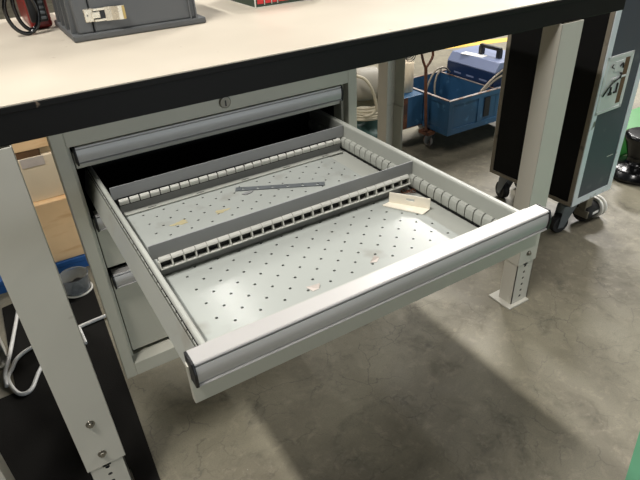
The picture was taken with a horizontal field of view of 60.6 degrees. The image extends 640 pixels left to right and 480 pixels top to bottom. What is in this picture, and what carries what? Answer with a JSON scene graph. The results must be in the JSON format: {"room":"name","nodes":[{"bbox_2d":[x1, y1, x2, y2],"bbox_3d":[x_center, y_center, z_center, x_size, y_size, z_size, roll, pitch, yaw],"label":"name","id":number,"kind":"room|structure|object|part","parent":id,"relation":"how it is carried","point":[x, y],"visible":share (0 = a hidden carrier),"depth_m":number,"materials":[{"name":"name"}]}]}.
{"room":"workshop","nodes":[
{"label":"workshop","id":0,"kind":"room"},
{"bbox_2d":[0,0,639,479],"bbox_3d":[-0.130,-1.422,4.319,20.000,0.001,20.000,-20,36,-25],"label":"floor","id":1,"kind":"structure","parent":0,"point":[452,383],"depth_m":1.46,"materials":[{"name":"concrete"}]},
{"bbox_2d":[0,254,88,293],"bbox_3d":[-1.284,0.053,2.058,1.000,0.047,0.580,-20,36,-25],"label":"pallet","id":2,"kind":"object","parent":1,"relation":"on","point":[80,260],"visible":0.09,"depth_m":1.96,"materials":[{"name":"blue plastic"}]},
{"bbox_2d":[33,194,84,262],"bbox_3d":[-1.032,-0.131,2.067,0.350,0.230,0.470,-20,36,-25],"label":"cardboard box","id":3,"kind":"object","parent":2,"relation":"on","point":[54,214],"visible":0.09,"depth_m":1.89,"materials":[{"name":"brown cardboard"}]},
{"bbox_2d":[17,151,64,202],"bbox_3d":[-1.038,-0.295,1.969,0.320,0.154,0.424,-20,36,-25],"label":"cardboard box","id":4,"kind":"object","parent":3,"relation":"on","point":[40,174],"visible":0.29,"depth_m":1.81,"materials":[{"name":"cardboard"}]},
{"bbox_2d":[15,148,39,159],"bbox_3d":[-1.087,-0.348,1.891,0.165,0.023,0.398,-20,36,-25],"label":"plank","id":5,"kind":"object","parent":4,"relation":"on","point":[26,154],"visible":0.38,"depth_m":1.77,"materials":[{"name":"brown wood"}]},
{"bbox_2d":[12,137,48,153],"bbox_3d":[-1.040,-0.420,1.880,0.300,0.106,0.400,-20,36,-25],"label":"board","id":6,"kind":"object","parent":5,"relation":"on","point":[41,142],"visible":0.03,"depth_m":1.76,"materials":[{"name":"brown wood"}]},
{"bbox_2d":[38,146,49,152],"bbox_3d":[-0.971,-0.395,1.956,0.114,0.023,0.385,-20,36,-25],"label":"plank","id":7,"kind":"object","parent":4,"relation":"on","point":[43,149],"visible":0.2,"depth_m":1.80,"materials":[{"name":"wood"}]},
{"bbox_2d":[0,280,159,479],"bbox_3d":[-0.998,0.605,1.211,1.222,0.003,1.300,-20,36,-25],"label":"rubber mat","id":8,"kind":"object","parent":1,"relation":"on","point":[37,443],"visible":0.52,"depth_m":1.41,"materials":[{"name":"black rubber"}]},
{"bbox_2d":[3,312,105,395],"bbox_3d":[-0.885,0.296,1.661,0.405,0.023,0.391,6,34,14],"label":"cable","id":9,"kind":"object","parent":8,"relation":"on","point":[6,374],"visible":0.62,"depth_m":1.57,"materials":[{"name":"white plastic"}]},
{"bbox_2d":[59,266,92,297],"bbox_3d":[-0.829,0.143,1.857,0.099,0.065,0.099,-20,36,-25],"label":"tub","id":10,"kind":"object","parent":8,"relation":"on","point":[76,282],"visible":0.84,"depth_m":1.85,"materials":[{"name":"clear plastic"}]},
{"bbox_2d":[79,327,86,343],"bbox_3d":[-0.723,0.290,1.668,0.009,0.009,0.083,-21,37,-26],"label":"cable","id":11,"kind":"object","parent":8,"relation":"on","point":[80,329],"visible":0.68,"depth_m":1.66,"materials":[{"name":"white plastic"}]},
{"bbox_2d":[0,0,625,479],"bbox_3d":[-0.072,-0.164,1.516,1.540,0.891,0.765,-20,36,-25],"label":"workbench","id":12,"kind":"object","parent":1,"relation":"on","point":[51,84],"visible":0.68,"depth_m":1.01,"materials":[{"name":"beige laminate"}]},
{"bbox_2d":[2,0,51,34],"bbox_3d":[-0.639,-0.530,1.198,0.077,0.115,0.244,-13,34,-15],"label":"power tool","id":13,"kind":"object","parent":12,"relation":"on","point":[35,13],"visible":1,"depth_m":1.15,"materials":[{"name":"red plastic"}]},
{"bbox_3d":[-0.801,-0.126,1.423,0.076,0.683,0.053,-20,36,-25],"label":"leg","id":14,"kind":"part","parent":12,"relation":"part of","materials":[{"name":"grey paint"}]},
{"bbox_3d":[-0.463,0.158,0.952,0.076,0.683,0.053,-20,36,-25],"label":"leg","id":15,"kind":"part","parent":12,"relation":"part of","materials":[{"name":"grey paint"}]},
{"bbox_2d":[52,0,205,42],"bbox_3d":[-0.417,-0.552,1.137,0.271,0.200,0.223,-20,36,-25],"label":"tool case","id":16,"kind":"object","parent":12,"relation":"on","point":[80,20],"visible":1,"depth_m":1.09,"materials":[{"name":"grey plastic"}]},
{"bbox_3d":[-0.511,-0.524,1.090,0.030,0.188,0.205,-20,36,-25],"label":"lid","id":17,"kind":"part","parent":16,"relation":"part of","materials":[{"name":"grey plastic"}]},
{"bbox_2d":[228,0,309,8],"bbox_3d":[-0.121,-0.647,1.378,0.192,0.075,0.189,-20,36,-25],"label":"carton","id":18,"kind":"object","parent":12,"relation":"on","point":[255,4],"visible":1,"depth_m":1.31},
{"bbox_2d":[46,69,551,402],"bbox_3d":[-0.156,-0.029,1.075,0.564,0.525,0.987,-20,36,-25],"label":"drawer cabinet","id":19,"kind":"object","parent":12,"relation":"attached to","point":[231,318],"depth_m":0.83,"materials":[{"name":"metal"}]},
{"bbox_3d":[-0.171,-0.110,1.043,0.499,0.029,0.025,-20,36,-25],"label":"handle","id":20,"kind":"part","parent":19,"relation":"part of","materials":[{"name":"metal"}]},
{"bbox_3d":[-0.172,-0.073,1.075,0.509,0.101,0.009,-20,36,-25],"label":"drawer","id":21,"kind":"part","parent":19,"relation":"part of","materials":[{"name":"grey metal"}]},
{"bbox_3d":[-0.165,-0.006,1.110,0.499,0.029,0.025,-20,36,-25],"label":"handle","id":22,"kind":"part","parent":19,"relation":"part of","materials":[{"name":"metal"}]},
{"bbox_3d":[-0.166,0.064,1.162,0.509,0.180,0.009,-20,36,-25],"label":"drawer","id":23,"kind":"part","parent":19,"relation":"part of","materials":[{"name":"grey metal"}]},
{"bbox_3d":[-0.179,-0.208,0.989,0.509,0.028,0.009,-20,36,-25],"label":"drawer","id":24,"kind":"part","parent":19,"relation":"part of","materials":[{"name":"grey metal"}]},
{"bbox_3d":[-0.176,-0.214,0.977,0.499,0.029,0.025,-20,36,-25],"label":"handle","id":25,"kind":"part","parent":19,"relation":"part of","materials":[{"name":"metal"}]},
{"bbox_2d":[109,125,342,216],"bbox_3d":[-0.140,-0.128,0.970,0.445,0.050,0.014,-20,36,-25],"label":"divider","id":26,"kind":"object","parent":19,"relation":"in","point":[149,193],"visible":0.98,"depth_m":0.96,"materials":[{"name":"grey metal"}]},
{"bbox_3d":[-0.069,-0.093,0.956,0.156,0.002,0.013,-4,33,-2],"label":"metal strip","id":27,"kind":"part","parent":19,"relation":"part of","materials":[{"name":"grey metal"}]},
{"bbox_2d":[148,161,412,275],"bbox_3d":[-0.035,-0.040,0.824,0.445,0.050,0.020,-20,36,-25],"label":"divider","id":28,"kind":"object","parent":19,"relation":"on","point":[183,251],"visible":0.99,"depth_m":0.81,"materials":[{"name":"grey metal"}]},
{"bbox_2d":[306,283,319,290],"bbox_3d":[-0.008,0.061,0.707,0.019,0.004,0.011,-7,33,-6],"label":"paper scrap","id":29,"kind":"object","parent":19,"relation":"on","point":[316,286],"visible":1,"depth_m":0.71,"materials":[{"name":"white paper"}]},
{"bbox_3d":[0.086,0.064,0.657,0.509,0.052,0.009,-20,36,-25],"label":"drawer","id":30,"kind":"part","parent":19,"relation":"part of","materials":[{"name":"grey metal"}]},
{"bbox_3d":[0.089,0.048,0.639,0.499,0.029,0.025,-20,36,-25],"label":"handle","id":31,"kind":"part","parent":19,"relation":"part of","materials":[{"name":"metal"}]},
{"bbox_2d":[370,256,378,262],"bbox_3d":[0.076,0.026,0.755,0.008,0.004,0.018,15,37,26],"label":"paper scrap","id":32,"kind":"object","parent":19,"relation":"on","point":[375,258],"visible":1,"depth_m":0.76,"materials":[{"name":"white paper"}]},
{"bbox_3d":[0.135,-0.058,0.868,0.074,0.019,0.021,12,35,21],"label":"angle bracket","id":33,"kind":"part","parent":19,"relation":"part of","materials":[{"name":"beige metal"}]},
{"bbox_3d":[0.253,-0.515,1.948,0.076,0.683,0.053,-20,36,-25],"label":"leg","id":34,"kind":"part","parent":12,"relation":"part of","materials":[{"name":"grey paint"}]},
{"bbox_3d":[0.599,0.183,1.742,0.087,0.006,0.086,-20,36,-25],"label":"foot plate","id":35,"kind":"part","parent":12,"relation":"part of","materials":[{"name":"grey paint"}]},
{"bbox_3d":[0.591,-0.231,1.477,0.076,0.683,0.053,-20,36,-25],"label":"leg","id":36,"kind":"part","parent":12,"relation":"part of","materials":[{"name":"grey paint"}]},
{"bbox_2d":[357,120,377,137],"bbox_3d":[0.187,-0.471,2.572,0.297,0.249,0.297,-20,36,-25],"label":"tarpaulin","id":37,"kind":"object","parent":1,"relation":"on","point":[369,127],"visible":0.09,"depth_m":2.48,"materials":[{"name":"green plastic"}]},
{"bbox_2d":[357,75,377,120],"bbox_3d":[0.201,-0.660,2.436,0.208,0.216,0.231,-20,36,-25],"label":"hose","id":38,"kind":"object","parent":37,"relation":"on","point":[369,114],"visible":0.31,"depth_m":2.41,"materials":[{"name":"beige rubber"}]},
{"bbox_2d":[357,66,377,100],"bbox_3d":[0.192,-0.695,2.441,0.155,0.144,0.144,-8,33,-9],"label":"drum","id":39,"kind":"object","parent":38,"relation":"on","point":[364,93],"visible":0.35,"depth_m":2.38,"materials":[{"name":"paint"}]},
{"bbox_2d":[403,52,500,145],"bbox_3d":[0.703,-0.776,2.747,0.801,0.531,0.401,-20,36,-25],"label":"trolley","id":40,"kind":"object","parent":1,"relation":"on","point":[458,105],"visible":0.66,"depth_m":2.62,"materials":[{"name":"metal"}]},
{"bbox_2d":[404,59,413,92],"bbox_3d":[0.410,-0.785,2.623,0.076,0.140,0.076,-20,36,-25],"label":"cardboard tube","id":41,"kind":"object","parent":40,"relation":"on","point":[409,66],"visible":0.48,"depth_m":2.59,"materials":[{"name":"beige cardboard"}]},
{"bbox_3d":[0.485,-0.690,2.539,0.107,0.432,0.063,-20,36,-25],"label":"pull handle","id":42,"kind":"part","parent":40,"relation":"part of","materials":[{"name":"brown metal"}]},
{"bbox_2d":[427,66,450,94],"bbox_3d":[0.595,-0.771,2.788,0.234,0.211,0.044,-26,39,-31],"label":"hose","id":43,"kind":"object","parent":40,"relation":"in","point":[442,67],"visible":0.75,"depth_m":2.75,"materials":[{"name":"beige rubber"}]},
{"bbox_2d":[413,70,500,135],"bbox_3d":[0.768,-0.744,2.810,0.657,0.166,0.398,-20,36,-25],"label":"tray","id":44,"kind":"object","parent":40,"relation":"on","point":[458,105],"depth_m":2.62,"materials":[{"name":"blue plastic"}]},
{"bbox_2d":[447,43,505,86],"bbox_3d":[0.858,-0.917,2.780,0.261,0.161,0.325,-20,36,-25],"label":"toolbox","id":45,"kind":"object","parent":40,"relation":"on","point":[473,68],"visible":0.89,"depth_m":2.72,"materials":[{"name":"paint"}]},
{"bbox_2d":[460,52,487,57],"bbox_3d":[0.773,-0.933,2.754,0.048,0.001,0.130,-27,40,-33],"label":"paper sheet","id":46,"kind":"object","parent":45,"relation":"on","point":[465,53],"visible":1,"depth_m":2.75,"materials":[{"name":"white paper"}]},
{"bbox_3d":[0.858,-0.923,2.776,0.260,0.046,0.325,-20,36,-25],"label":"lid","id":47,"kind":"part","parent":45,"relation":"part of","materials":[{"name":"blue plastic"}]},
{"bbox_3d":[0.844,-0.937,2.710,0.024,0.050,0.139,-20,36,-25],"label":"handle","id":48,"kind":"part","parent":45,"relation":"part of","materials":[{"name":"black plastic"}]},
{"bbox_2d":[480,69,502,91],"bbox_3d":[0.812,-0.712,2.643,0.346,0.233,0.039,-18,35,-22],"label":"hose","id":49,"kind":"object","parent":40,"relation":"in","point":[489,82],"visible":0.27,"depth_m":2.61,"materials":[{"name":"beige rubber"}]},
{"bbox_2d":[447,38,506,48],"bbox_3d":[2.090,-1.780,4.701,2.331,0.001,0.118,-11,33,-12],"label":"floor marking","id":50,"kind":"object","parent":1,"relation":"on","point":[499,40],"depth_m":4.53,"materials":[{"name":"yellow paint"}]},
{"bbox_2d":[489,0,639,232],"bbox_3d":[0.867,-0.555,1.934,0.261,1.020,0.400,-21,37,-26],"label":"cabinet","id":51,"kind":"object","parent":1,"relation":"on","point":[606,74],"visible":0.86,"depth_m":1.88,"materials":[{"name":"black metal"}]},
{"bbox_3d":[0.773,-0.572,1.846,0.002,0.859,0.345,-21,37,-26],"label":"panel","id":52,"kind":"part","parent":51,"relation":"part of","materials":[{"name":"black laminate"}]},
{"bbox_3d":[0.970,-0.530,1.764,0.201,0.859,0.002,-21,37,-26],"label":"panel","id":53,"kind":"part","parent":51,"relation":"part of","materials":[{"name":"metal"}]},
{"bbox_3d":[0.930,-0.508,1.736,0.084,0.102,0.008,-21,37,-26],"label":"latch lever","id":54,"kind":"part","parent":51,"relation":"part of","materials":[{"name":"black plastic"}]},
{"bbox_3d":[0.944,-0.502,1.756,0.142,0.185,0.004,-21,37,-26],"label":"latch dish","id":55,"kind":"part","parent":51,"relation":"part of","materials":[{"name":"metal"}]},
{"bbox_3d":[0.954,-0.542,1.738,0.076,0.059,0.003,-21,37,-27],"label":"latch plate","id":56,"kind":"part","parent":51,"relation":"part of","materials":[{"name":"silver metal"}]},
{"bbox_2d":[613,127,639,185],"bbox_3d":[1.391,-0.372,2.373,0.248,0.194,0.248,-20,36,-25],"label":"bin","id":57,"kind":"object","parent":1,"relation":"on","point":[627,171],"visible":0.71,"depth_m":2.35,"materials":[{"name":"black plastic"}]},
{"bbox_2d":[619,107,639,156],"bbox_3d":[1.543,-0.540,2.688,0.606,0.126,0.166,-20,36,-25],"label":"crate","id":58,"kind":"object","parent":1,"relation":"on","point":[634,120],"visible":0.02,"depth_m":2.60,"materials":[{"name":"plastic"}]},
{"bbox_3d":[1.541,-0.588,2.657,0.606,0.014,0.166,-20,36,-25],"label":"crate lid","id":59,"kind":"part","parent":58,"relation":"part of","materials":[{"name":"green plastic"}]},
{"bbox_2d":[625,432,639,479],"bbox_3d":[2.031,0.232,1.554,1.661,0.001,2.470,20,39,32],"label":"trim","id":60,"kind":"structure","parent":1,"relation":"on","point":[633,473],"depth_m":1.23,"materials":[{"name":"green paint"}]}
]}

